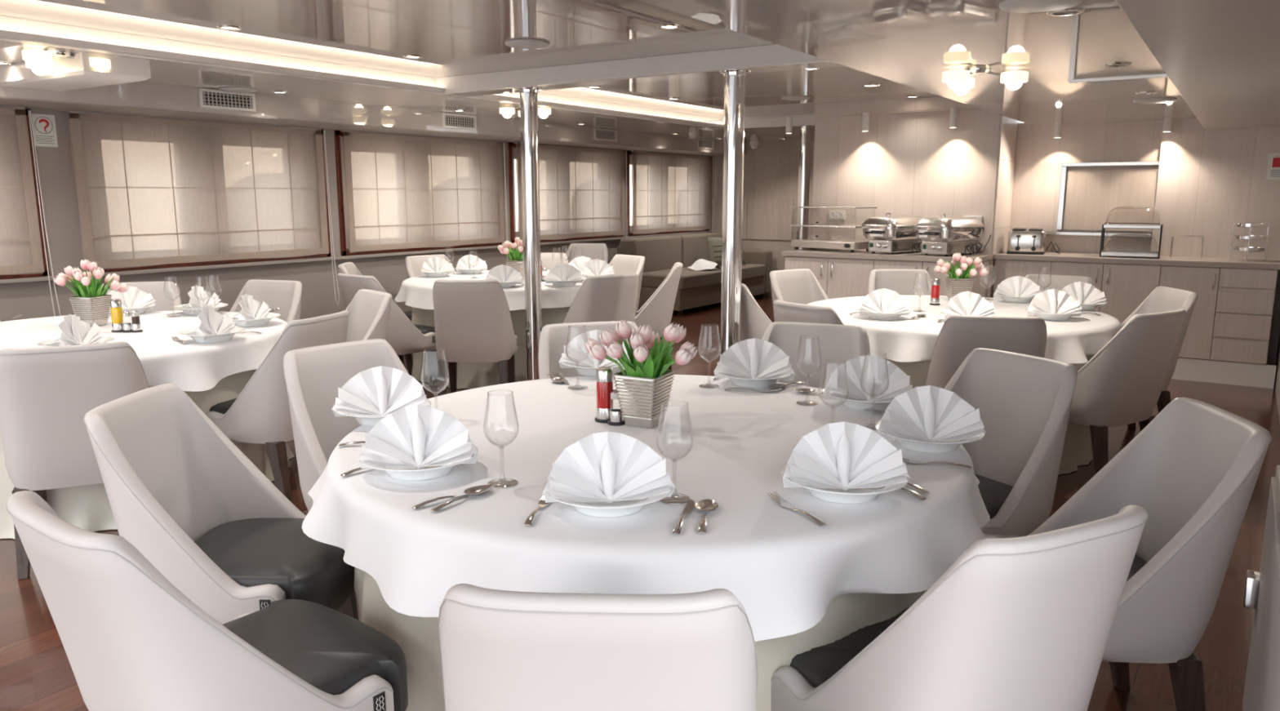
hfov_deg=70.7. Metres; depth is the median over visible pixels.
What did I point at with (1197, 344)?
base cabinet
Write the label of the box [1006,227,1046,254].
toaster
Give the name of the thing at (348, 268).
dining chair
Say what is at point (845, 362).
wine glass
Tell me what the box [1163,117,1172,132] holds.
spotlight
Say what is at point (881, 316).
plate
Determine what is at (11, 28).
trim
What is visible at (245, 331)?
table knife
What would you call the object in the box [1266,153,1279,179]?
notice
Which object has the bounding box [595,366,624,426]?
cruet
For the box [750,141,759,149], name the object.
dome camera
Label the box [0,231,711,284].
trim
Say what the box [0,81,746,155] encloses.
ceiling
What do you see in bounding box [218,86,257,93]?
ceiling disc
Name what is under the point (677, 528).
table knife
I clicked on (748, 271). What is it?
seat cushion
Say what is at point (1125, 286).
base cabinet
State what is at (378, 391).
napkin
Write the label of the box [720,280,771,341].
dining chair
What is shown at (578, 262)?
napkin
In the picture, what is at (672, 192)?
blind
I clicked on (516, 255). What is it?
potted flowers
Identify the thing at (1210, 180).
wall
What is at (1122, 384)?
dining chair
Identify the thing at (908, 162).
wall
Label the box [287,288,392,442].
dining chair
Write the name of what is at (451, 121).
grille
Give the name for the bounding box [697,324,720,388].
wine glass
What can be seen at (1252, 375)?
baseboard
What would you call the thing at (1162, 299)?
dining chair
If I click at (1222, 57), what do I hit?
ceiling
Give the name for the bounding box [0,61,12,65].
recessed light
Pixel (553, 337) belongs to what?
dining chair
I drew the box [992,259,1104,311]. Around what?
base cabinet
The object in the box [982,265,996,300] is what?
wine glass
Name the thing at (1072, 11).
recessed light
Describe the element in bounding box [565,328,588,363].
bowl
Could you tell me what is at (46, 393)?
dining chair
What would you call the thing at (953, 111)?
spotlight
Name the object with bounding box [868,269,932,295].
dining chair
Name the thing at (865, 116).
spotlight
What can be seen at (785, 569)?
tablecloth
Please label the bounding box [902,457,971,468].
fork
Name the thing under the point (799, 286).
dining chair
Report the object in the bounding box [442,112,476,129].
air vent
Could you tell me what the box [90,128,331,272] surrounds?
window
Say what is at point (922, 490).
spoon
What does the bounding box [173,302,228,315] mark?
plate
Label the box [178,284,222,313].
napkin
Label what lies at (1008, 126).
wall
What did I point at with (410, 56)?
recessed light
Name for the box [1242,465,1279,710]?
base cabinet
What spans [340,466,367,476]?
fork
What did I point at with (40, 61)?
ceiling lamp
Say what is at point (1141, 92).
recessed light
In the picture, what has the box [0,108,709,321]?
wall
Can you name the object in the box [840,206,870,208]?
glass shelf
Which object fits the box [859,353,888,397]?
bowl
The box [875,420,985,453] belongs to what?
plate
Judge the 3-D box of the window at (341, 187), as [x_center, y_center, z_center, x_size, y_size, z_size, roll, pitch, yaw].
[-2.028,-1.496,8.359,0.202,1.027,2.000,7,12,33]
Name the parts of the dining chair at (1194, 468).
seat, leg, leg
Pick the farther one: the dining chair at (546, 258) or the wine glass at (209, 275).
the dining chair at (546, 258)
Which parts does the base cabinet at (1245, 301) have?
drawer, drawer, drawer, drawer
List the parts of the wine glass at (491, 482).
stem and foot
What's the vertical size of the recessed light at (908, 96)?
0.007 m
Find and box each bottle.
[110,306,124,330]
[596,381,613,419]
[930,284,940,303]
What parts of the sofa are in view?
leg, armrest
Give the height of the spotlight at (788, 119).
0.145 m
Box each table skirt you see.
[0,368,293,538]
[354,567,928,710]
[407,306,569,389]
[883,354,1094,475]
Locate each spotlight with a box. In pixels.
[785,116,792,133]
[862,111,869,131]
[949,107,957,128]
[1053,122,1062,137]
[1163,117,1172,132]
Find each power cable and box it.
[911,241,921,253]
[964,234,991,254]
[1046,241,1060,253]
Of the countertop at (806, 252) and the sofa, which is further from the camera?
the sofa
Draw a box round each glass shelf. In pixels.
[799,224,861,227]
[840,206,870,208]
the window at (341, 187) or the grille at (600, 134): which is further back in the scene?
the grille at (600, 134)
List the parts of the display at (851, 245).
edge rail, edge rail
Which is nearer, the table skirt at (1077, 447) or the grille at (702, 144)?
the table skirt at (1077, 447)
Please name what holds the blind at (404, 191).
attached to the window at (341, 187)
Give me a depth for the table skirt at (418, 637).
1.97 m
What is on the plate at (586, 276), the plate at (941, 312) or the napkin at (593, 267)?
the napkin at (593, 267)
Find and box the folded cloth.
[688,258,721,271]
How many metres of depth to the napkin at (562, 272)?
6.51 m
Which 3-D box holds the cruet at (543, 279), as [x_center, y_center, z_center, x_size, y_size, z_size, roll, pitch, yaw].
[-0.745,-0.642,6.837,0.105,0.157,0.060,4,11,23]
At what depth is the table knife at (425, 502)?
1.92 m
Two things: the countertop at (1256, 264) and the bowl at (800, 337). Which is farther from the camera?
the countertop at (1256, 264)
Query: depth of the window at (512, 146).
9.32 m
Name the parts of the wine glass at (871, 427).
stem and foot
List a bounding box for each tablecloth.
[0,311,287,391]
[302,374,990,641]
[395,270,586,311]
[807,294,1121,363]
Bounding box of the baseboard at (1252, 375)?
[1171,357,1276,388]
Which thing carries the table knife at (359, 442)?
on the tablecloth at (785, 569)
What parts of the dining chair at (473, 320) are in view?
leg, leg, leg, leg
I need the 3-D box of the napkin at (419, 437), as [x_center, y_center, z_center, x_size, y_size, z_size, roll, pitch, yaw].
[-0.526,0.188,2.155,0.279,0.146,0.162,-2,10,-8]
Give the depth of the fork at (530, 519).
1.84 m
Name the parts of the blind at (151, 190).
head rail, pull cord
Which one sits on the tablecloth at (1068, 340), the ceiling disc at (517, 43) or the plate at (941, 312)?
the plate at (941, 312)
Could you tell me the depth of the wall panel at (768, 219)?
12.23 m
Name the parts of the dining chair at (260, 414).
seat, leg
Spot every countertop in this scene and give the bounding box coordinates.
[782,248,992,263]
[993,251,1279,270]
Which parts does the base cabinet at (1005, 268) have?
door, door, handle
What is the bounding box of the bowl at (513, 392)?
[483,391,519,448]
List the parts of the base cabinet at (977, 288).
door, door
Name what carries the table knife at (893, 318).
on the tablecloth at (1068, 340)
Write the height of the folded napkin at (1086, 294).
0.146 m
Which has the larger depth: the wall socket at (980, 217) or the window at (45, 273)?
the wall socket at (980, 217)
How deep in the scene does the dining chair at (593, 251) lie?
9.73 m
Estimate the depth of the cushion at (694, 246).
11.72 m
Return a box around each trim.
[0,15,831,128]
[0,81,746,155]
[0,96,745,155]
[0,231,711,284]
[684,106,976,122]
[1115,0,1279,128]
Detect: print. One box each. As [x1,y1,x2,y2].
[35,135,54,143]
[1270,169,1279,176]
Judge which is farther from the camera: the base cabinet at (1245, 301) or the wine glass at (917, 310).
the base cabinet at (1245, 301)
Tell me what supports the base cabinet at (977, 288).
attached to the wall at (908, 162)
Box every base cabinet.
[784,256,875,298]
[873,259,989,297]
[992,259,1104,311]
[1099,263,1161,324]
[1159,265,1220,359]
[1209,267,1277,364]
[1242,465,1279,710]
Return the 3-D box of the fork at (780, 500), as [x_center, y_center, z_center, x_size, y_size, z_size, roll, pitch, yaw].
[0.325,0.318,1.874,0.024,0.012,0.190,-5,11,-25]
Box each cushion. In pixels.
[619,235,681,272]
[640,267,721,289]
[670,232,722,267]
[683,263,764,279]
[706,236,745,264]
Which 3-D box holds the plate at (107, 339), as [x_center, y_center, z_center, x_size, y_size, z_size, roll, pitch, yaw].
[-2.357,-0.039,3.781,0.275,0.044,0.275,7,12,33]
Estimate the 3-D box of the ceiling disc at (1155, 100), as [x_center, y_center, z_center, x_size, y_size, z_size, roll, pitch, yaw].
[3.194,-1.577,5.600,0.236,0.014,0.236,7,12,33]
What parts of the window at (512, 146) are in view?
frame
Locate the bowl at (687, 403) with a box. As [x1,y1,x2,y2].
[656,403,693,461]
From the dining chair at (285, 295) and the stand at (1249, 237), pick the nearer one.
the dining chair at (285, 295)
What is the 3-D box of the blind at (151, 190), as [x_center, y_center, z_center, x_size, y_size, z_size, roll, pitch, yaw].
[-3.059,-0.976,6.607,0.055,1.440,1.953,7,12,33]
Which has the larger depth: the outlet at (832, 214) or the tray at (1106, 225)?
the outlet at (832, 214)
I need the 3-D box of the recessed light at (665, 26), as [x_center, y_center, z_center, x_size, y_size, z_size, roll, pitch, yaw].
[0.138,-1.552,4.264,0.112,0.007,0.112,7,12,33]
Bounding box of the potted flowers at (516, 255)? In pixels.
[497,236,524,279]
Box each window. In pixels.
[0,108,49,279]
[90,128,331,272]
[333,129,502,256]
[508,142,623,243]
[626,150,708,236]
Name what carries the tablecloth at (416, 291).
on the table skirt at (470, 375)
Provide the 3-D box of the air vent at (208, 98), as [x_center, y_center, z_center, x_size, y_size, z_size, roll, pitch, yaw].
[-2.747,-1.701,6.021,0.012,0.120,0.400,7,12,33]
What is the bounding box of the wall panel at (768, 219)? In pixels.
[709,198,812,239]
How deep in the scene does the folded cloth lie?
11.03 m
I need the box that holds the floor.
[0,295,1279,710]
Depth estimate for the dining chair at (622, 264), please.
7.83 m
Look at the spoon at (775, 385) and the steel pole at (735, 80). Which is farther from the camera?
the steel pole at (735, 80)
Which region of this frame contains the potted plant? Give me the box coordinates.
[583,320,697,428]
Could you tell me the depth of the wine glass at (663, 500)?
1.94 m
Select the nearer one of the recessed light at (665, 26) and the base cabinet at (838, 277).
the recessed light at (665, 26)
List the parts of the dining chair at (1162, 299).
leg, leg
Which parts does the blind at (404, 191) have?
head rail, pull cord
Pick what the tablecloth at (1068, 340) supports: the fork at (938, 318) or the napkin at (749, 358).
the fork at (938, 318)
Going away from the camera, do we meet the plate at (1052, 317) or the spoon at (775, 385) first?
the spoon at (775, 385)
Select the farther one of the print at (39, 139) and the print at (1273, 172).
the print at (1273, 172)
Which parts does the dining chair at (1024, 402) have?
seat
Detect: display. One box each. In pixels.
[790,205,877,252]
[1099,205,1162,257]
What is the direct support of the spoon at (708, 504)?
on the tablecloth at (785, 569)
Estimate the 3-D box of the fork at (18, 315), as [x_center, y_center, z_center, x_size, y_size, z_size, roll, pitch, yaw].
[-3.317,-0.198,4.757,0.024,0.012,0.190,-1,10,-6]
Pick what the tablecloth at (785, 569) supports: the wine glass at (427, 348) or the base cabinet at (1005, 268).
the wine glass at (427, 348)
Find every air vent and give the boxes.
[198,88,256,111]
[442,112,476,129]
[593,128,617,142]
[697,138,713,149]
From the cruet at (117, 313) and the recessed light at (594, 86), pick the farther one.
the recessed light at (594, 86)
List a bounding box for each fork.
[0,314,22,321]
[170,336,187,343]
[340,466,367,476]
[523,494,550,525]
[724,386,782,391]
[766,491,827,526]
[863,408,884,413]
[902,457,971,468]
[937,315,942,323]
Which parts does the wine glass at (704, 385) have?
stem and foot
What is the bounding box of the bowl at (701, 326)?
[697,325,720,361]
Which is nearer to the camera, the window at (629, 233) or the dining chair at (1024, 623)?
the dining chair at (1024, 623)
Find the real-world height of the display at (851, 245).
0.377 m
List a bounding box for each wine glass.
[163,276,181,317]
[205,275,222,314]
[421,348,449,399]
[483,391,519,488]
[565,324,588,390]
[656,403,693,504]
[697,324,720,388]
[795,335,821,405]
[818,361,848,422]
[859,351,888,430]
[913,272,928,311]
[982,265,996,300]
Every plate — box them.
[37,336,114,346]
[109,304,155,315]
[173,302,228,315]
[177,326,245,342]
[223,312,279,326]
[333,399,431,426]
[359,444,478,480]
[418,270,454,277]
[454,267,487,274]
[499,280,523,288]
[542,480,673,517]
[546,279,582,286]
[560,361,622,376]
[581,273,614,277]
[715,370,794,387]
[780,462,908,503]
[823,386,891,411]
[857,307,911,319]
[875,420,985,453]
[939,310,996,316]
[993,293,1033,302]
[1025,307,1082,320]
[1080,302,1106,311]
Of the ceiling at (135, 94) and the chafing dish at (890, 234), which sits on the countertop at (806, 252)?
the chafing dish at (890, 234)
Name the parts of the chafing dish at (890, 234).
handle, lid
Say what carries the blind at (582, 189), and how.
attached to the window at (512, 146)
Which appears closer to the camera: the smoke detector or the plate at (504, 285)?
the plate at (504, 285)
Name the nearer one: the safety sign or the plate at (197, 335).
the plate at (197, 335)
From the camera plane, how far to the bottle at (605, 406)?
2.60 m
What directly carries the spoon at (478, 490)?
on the tablecloth at (785, 569)
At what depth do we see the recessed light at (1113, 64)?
4.05 m
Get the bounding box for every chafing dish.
[860,213,923,253]
[913,213,984,256]
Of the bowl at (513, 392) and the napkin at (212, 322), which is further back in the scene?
the napkin at (212, 322)
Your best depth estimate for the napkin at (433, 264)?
7.21 m
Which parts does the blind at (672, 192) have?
head rail, pull cord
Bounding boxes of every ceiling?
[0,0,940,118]
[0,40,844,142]
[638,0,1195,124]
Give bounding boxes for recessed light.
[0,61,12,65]
[216,25,242,30]
[271,90,288,93]
[402,54,422,58]
[452,109,466,111]
[586,85,601,88]
[657,23,680,29]
[666,97,679,99]
[803,67,820,70]
[863,84,879,86]
[905,95,919,97]
[1046,7,1084,16]
[1104,62,1131,66]
[1135,91,1157,94]
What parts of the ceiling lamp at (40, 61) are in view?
lamp shade, bulb, lamp shade, bulb, plate, lamp shade, bulb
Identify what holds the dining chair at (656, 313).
on the floor
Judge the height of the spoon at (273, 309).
0.010 m
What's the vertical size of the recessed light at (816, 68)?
0.007 m
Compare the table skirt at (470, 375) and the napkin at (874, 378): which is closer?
the napkin at (874, 378)
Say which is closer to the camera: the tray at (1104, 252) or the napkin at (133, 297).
the napkin at (133, 297)
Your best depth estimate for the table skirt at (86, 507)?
3.73 m
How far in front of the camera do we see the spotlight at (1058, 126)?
7.33 m
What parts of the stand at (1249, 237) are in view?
leg, leg, leg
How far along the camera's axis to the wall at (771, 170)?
12.16 m
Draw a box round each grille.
[203,91,253,108]
[444,115,474,127]
[595,129,615,139]
[698,140,712,147]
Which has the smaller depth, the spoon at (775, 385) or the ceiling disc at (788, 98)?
the spoon at (775, 385)
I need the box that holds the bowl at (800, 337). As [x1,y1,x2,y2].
[795,337,821,376]
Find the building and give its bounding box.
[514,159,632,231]
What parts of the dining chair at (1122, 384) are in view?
leg, leg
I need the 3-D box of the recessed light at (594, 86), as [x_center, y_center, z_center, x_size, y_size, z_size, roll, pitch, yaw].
[-0.340,-1.982,6.669,0.112,0.007,0.112,7,12,33]
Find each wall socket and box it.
[828,210,844,219]
[963,215,982,222]
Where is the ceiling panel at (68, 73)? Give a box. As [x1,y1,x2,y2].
[0,52,151,91]
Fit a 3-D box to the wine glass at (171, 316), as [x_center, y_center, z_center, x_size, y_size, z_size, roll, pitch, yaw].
[-2.509,-0.315,4.845,0.079,0.213,0.079,7,12,33]
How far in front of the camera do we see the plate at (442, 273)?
7.15 m
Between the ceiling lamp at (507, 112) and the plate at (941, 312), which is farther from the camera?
the ceiling lamp at (507, 112)
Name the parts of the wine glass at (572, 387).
stem and foot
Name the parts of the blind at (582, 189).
head rail, pull cord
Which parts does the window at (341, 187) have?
frame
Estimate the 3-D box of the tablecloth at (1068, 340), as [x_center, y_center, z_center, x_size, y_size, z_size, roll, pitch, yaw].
[1.776,-0.168,5.103,1.823,0.165,1.868,7,12,33]
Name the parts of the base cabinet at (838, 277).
door, handle, door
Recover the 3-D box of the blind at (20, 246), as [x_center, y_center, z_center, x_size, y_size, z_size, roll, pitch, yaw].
[-4.210,-0.671,4.902,0.055,1.440,1.853,7,12,33]
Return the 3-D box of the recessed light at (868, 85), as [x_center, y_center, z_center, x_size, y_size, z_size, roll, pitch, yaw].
[1.690,-1.967,6.582,0.112,0.007,0.112,7,12,33]
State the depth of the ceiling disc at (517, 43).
4.70 m
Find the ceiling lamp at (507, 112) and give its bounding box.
[499,106,551,118]
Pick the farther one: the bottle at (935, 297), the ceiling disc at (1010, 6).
the bottle at (935, 297)
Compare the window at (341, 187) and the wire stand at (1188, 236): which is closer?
the wire stand at (1188, 236)
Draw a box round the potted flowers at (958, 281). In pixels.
[933,252,988,302]
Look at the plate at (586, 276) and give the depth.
6.86 m
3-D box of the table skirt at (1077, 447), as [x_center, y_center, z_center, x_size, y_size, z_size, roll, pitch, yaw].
[1.765,0.109,5.166,1.642,0.718,1.639,7,12,33]
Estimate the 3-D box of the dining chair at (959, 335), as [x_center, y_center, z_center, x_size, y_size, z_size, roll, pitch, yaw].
[1.610,0.203,4.272,0.505,0.856,0.603,2,10,11]
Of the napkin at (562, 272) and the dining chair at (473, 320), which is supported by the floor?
the dining chair at (473, 320)
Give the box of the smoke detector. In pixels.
[688,132,697,138]
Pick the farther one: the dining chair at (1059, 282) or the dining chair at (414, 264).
the dining chair at (414, 264)
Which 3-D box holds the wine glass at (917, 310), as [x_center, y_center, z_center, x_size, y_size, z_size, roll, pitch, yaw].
[1.571,-0.353,5.060,0.079,0.213,0.079,7,12,33]
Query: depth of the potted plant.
2.52 m
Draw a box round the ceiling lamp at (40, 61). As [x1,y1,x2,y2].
[21,48,111,75]
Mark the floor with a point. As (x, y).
(37, 673)
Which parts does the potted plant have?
stem, stem, stem, pot, stem, stem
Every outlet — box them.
[830,212,835,217]
[837,212,843,217]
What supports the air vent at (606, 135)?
attached to the wall at (32, 300)
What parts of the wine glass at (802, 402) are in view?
stem and foot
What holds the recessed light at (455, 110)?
in the ceiling at (163, 72)
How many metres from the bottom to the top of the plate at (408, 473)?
0.044 m
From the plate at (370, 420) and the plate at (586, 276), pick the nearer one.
the plate at (370, 420)
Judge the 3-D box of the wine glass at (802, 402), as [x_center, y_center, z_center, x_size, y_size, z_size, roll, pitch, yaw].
[0.527,0.046,2.827,0.079,0.213,0.079,7,12,33]
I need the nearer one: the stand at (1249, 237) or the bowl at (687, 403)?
the bowl at (687, 403)
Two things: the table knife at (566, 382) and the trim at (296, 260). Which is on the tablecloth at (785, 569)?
the table knife at (566, 382)
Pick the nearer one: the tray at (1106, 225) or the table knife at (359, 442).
the table knife at (359, 442)
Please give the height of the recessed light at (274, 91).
0.007 m
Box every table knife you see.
[238,331,262,333]
[338,440,365,446]
[411,484,492,509]
[556,372,569,384]
[671,498,694,534]
[888,318,920,320]
[899,487,926,500]
[1070,316,1090,320]
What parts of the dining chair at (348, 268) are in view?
seat, leg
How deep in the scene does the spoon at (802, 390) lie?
3.00 m
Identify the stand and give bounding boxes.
[1169,235,1204,258]
[1227,222,1269,261]
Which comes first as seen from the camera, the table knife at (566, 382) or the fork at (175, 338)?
the table knife at (566, 382)
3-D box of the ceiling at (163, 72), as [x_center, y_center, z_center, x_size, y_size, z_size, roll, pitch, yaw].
[-0.530,-1.936,6.111,4.680,0.300,12.600,7,12,33]
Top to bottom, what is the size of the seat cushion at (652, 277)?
0.160 m
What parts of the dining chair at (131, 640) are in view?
seat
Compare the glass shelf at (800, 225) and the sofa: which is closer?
the glass shelf at (800, 225)
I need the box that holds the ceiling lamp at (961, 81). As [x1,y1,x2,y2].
[942,67,1028,95]
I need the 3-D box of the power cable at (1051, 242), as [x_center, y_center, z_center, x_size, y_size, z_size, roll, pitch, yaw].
[3.401,-0.886,7.403,0.066,0.099,0.117,-6,12,-29]
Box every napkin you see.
[45,314,106,346]
[107,285,155,312]
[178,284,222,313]
[186,305,236,341]
[231,293,271,324]
[331,365,431,417]
[357,404,478,468]
[420,256,454,275]
[456,254,487,272]
[484,264,523,284]
[542,431,675,503]
[545,263,583,283]
[558,329,630,368]
[568,256,591,271]
[580,258,615,277]
[713,337,795,381]
[782,422,910,490]
[823,355,912,401]
[859,288,911,315]
[877,385,986,442]
[944,291,996,319]
[993,275,1040,298]
[1027,288,1082,315]
[1062,281,1106,306]
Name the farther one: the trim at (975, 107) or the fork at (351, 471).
the trim at (975, 107)
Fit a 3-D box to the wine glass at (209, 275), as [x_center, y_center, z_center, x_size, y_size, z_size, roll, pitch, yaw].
[-2.328,-0.331,4.935,0.079,0.213,0.079,7,12,33]
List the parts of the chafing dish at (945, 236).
handle, lid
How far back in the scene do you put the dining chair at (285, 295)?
5.55 m
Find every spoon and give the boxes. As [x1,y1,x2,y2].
[267,308,281,312]
[430,484,492,511]
[546,373,565,382]
[694,498,718,533]
[768,381,804,388]
[793,388,823,394]
[906,481,929,493]
[910,314,926,319]
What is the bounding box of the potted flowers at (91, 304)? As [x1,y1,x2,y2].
[53,259,129,327]
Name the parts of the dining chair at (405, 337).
leg, seat, leg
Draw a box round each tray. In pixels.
[1101,233,1158,257]
[1103,205,1160,229]
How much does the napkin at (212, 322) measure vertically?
0.146 m
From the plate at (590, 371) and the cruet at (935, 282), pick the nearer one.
the plate at (590, 371)
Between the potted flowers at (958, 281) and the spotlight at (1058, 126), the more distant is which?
the spotlight at (1058, 126)
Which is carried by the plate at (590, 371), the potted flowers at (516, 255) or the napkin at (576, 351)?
the napkin at (576, 351)
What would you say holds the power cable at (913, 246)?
on the countertop at (806, 252)
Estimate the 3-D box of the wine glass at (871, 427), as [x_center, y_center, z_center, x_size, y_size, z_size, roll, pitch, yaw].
[0.658,0.098,2.537,0.079,0.213,0.079,7,12,33]
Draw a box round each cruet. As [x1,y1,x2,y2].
[109,298,142,332]
[540,260,546,281]
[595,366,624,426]
[929,278,940,305]
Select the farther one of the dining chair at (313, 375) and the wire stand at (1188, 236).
the wire stand at (1188, 236)
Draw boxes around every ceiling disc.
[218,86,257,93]
[504,39,550,48]
[781,96,810,100]
[998,0,1082,13]
[1133,97,1177,103]
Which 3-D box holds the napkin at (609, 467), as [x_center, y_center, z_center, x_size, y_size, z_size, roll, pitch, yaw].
[-0.069,0.230,1.919,0.279,0.146,0.162,-1,10,-8]
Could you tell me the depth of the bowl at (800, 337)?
2.81 m
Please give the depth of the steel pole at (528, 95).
6.02 m
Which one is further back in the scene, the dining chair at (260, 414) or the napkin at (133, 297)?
the napkin at (133, 297)
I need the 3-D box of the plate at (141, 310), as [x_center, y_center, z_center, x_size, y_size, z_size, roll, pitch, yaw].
[-2.821,-0.253,4.981,0.275,0.044,0.275,7,12,33]
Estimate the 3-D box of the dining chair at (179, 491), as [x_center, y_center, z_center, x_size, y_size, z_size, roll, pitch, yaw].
[-1.069,0.532,2.433,0.603,0.856,0.505,0,10,2]
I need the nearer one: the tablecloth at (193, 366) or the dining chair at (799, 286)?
the tablecloth at (193, 366)
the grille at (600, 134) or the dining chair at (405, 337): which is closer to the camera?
the dining chair at (405, 337)
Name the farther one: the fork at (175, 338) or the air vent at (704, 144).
the air vent at (704, 144)
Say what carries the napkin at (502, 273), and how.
on the plate at (504, 285)
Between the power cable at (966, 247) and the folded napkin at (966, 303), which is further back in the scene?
the power cable at (966, 247)
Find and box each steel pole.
[515,87,542,380]
[719,69,751,354]
[796,124,814,248]
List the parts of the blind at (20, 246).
head rail, pull cord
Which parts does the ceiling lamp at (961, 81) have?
bulb, lamp shade, bulb, lamp shade, plate, arm, lamp shade, bulb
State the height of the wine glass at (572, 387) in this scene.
0.213 m
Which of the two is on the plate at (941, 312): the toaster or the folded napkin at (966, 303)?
the folded napkin at (966, 303)
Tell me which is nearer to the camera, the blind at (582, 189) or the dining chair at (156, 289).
the dining chair at (156, 289)
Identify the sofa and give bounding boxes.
[617,232,772,315]
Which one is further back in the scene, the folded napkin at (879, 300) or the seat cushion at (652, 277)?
the seat cushion at (652, 277)
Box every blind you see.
[0,105,61,316]
[66,110,339,306]
[340,129,509,260]
[514,142,627,240]
[631,150,713,234]
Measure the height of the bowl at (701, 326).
0.129 m
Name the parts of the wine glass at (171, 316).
stem and foot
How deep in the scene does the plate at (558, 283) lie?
6.44 m
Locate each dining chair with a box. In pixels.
[0,341,149,580]
[6,490,408,710]
[83,383,358,624]
[102,281,182,311]
[205,310,349,503]
[229,279,302,323]
[283,338,408,515]
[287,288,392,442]
[337,262,413,375]
[337,272,438,392]
[405,254,455,278]
[432,279,518,396]
[438,583,757,710]
[537,320,638,379]
[540,252,568,270]
[562,273,639,323]
[566,243,608,263]
[608,254,644,312]
[635,262,683,369]
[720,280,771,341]
[761,321,870,388]
[769,268,828,321]
[770,505,1148,710]
[773,299,844,324]
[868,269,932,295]
[924,315,1046,388]
[944,347,1077,535]
[982,397,1271,710]
[1025,274,1093,301]
[1067,308,1186,474]
[1120,286,1197,429]
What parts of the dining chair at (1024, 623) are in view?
seat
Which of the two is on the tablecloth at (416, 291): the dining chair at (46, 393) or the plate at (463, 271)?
the plate at (463, 271)
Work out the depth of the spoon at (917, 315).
4.82 m
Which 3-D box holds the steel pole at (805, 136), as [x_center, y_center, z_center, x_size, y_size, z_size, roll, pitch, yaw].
[1.673,-1.307,9.297,0.210,2.060,0.210,7,12,33]
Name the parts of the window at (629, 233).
frame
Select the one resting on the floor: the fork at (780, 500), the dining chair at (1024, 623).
the dining chair at (1024, 623)
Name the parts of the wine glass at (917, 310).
stem and foot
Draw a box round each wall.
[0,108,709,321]
[711,140,814,296]
[811,96,1019,297]
[988,115,1017,297]
[1009,117,1279,364]
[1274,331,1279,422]
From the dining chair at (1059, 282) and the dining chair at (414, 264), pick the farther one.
the dining chair at (414, 264)
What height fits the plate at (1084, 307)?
0.044 m
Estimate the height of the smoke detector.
0.062 m
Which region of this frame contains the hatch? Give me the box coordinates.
[1045,160,1159,236]
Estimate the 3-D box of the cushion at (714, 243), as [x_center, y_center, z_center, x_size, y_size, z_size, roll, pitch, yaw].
[1.120,-1.358,11.711,0.501,0.357,0.187,-4,11,-22]
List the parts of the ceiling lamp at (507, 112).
bulb, lamp shade, bulb, lamp shade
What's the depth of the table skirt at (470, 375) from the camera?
6.45 m
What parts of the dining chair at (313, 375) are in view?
leg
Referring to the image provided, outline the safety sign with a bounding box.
[31,113,57,146]
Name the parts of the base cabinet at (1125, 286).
handle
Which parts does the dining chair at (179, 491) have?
seat, leg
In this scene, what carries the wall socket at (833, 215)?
attached to the wall at (908, 162)
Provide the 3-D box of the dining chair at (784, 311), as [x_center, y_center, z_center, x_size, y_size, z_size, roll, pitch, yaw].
[1.002,0.140,4.627,0.603,0.856,0.505,-7,12,-35]
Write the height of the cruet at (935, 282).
0.157 m
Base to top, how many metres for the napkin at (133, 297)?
0.146 m
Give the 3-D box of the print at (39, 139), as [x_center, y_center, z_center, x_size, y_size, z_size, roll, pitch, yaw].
[-3.712,-1.347,5.638,0.001,0.048,0.104,7,12,33]
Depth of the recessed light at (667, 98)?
7.48 m
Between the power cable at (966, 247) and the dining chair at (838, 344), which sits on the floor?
the dining chair at (838, 344)
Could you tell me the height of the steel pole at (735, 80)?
2.060 m
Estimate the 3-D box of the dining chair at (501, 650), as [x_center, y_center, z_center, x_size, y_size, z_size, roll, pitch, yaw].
[-0.054,0.690,1.550,0.505,0.856,0.603,0,10,3]
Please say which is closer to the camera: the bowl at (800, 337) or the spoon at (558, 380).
the bowl at (800, 337)
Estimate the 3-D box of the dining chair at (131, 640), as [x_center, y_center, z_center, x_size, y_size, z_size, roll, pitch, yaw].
[-0.813,0.647,1.789,0.505,0.856,0.603,8,13,37]
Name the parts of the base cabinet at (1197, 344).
handle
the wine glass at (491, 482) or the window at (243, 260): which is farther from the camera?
the window at (243, 260)
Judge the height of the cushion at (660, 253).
0.420 m
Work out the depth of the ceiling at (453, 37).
4.57 m
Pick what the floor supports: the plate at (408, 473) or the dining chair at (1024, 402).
the dining chair at (1024, 402)
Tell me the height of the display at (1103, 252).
0.391 m
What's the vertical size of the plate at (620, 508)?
0.044 m
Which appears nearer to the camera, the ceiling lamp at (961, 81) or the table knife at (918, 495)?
the table knife at (918, 495)
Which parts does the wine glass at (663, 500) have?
stem and foot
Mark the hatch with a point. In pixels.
(1089, 191)
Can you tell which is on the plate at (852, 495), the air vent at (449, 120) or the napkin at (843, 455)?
the napkin at (843, 455)
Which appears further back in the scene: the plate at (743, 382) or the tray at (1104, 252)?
the tray at (1104, 252)
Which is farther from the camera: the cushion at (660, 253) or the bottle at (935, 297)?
the cushion at (660, 253)
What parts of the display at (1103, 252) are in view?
post, post, post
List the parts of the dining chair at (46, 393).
leg, leg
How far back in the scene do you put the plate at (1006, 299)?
5.46 m
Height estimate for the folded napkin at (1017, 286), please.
0.146 m
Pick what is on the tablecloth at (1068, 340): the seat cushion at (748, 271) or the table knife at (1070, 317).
the table knife at (1070, 317)
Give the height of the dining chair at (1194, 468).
0.856 m

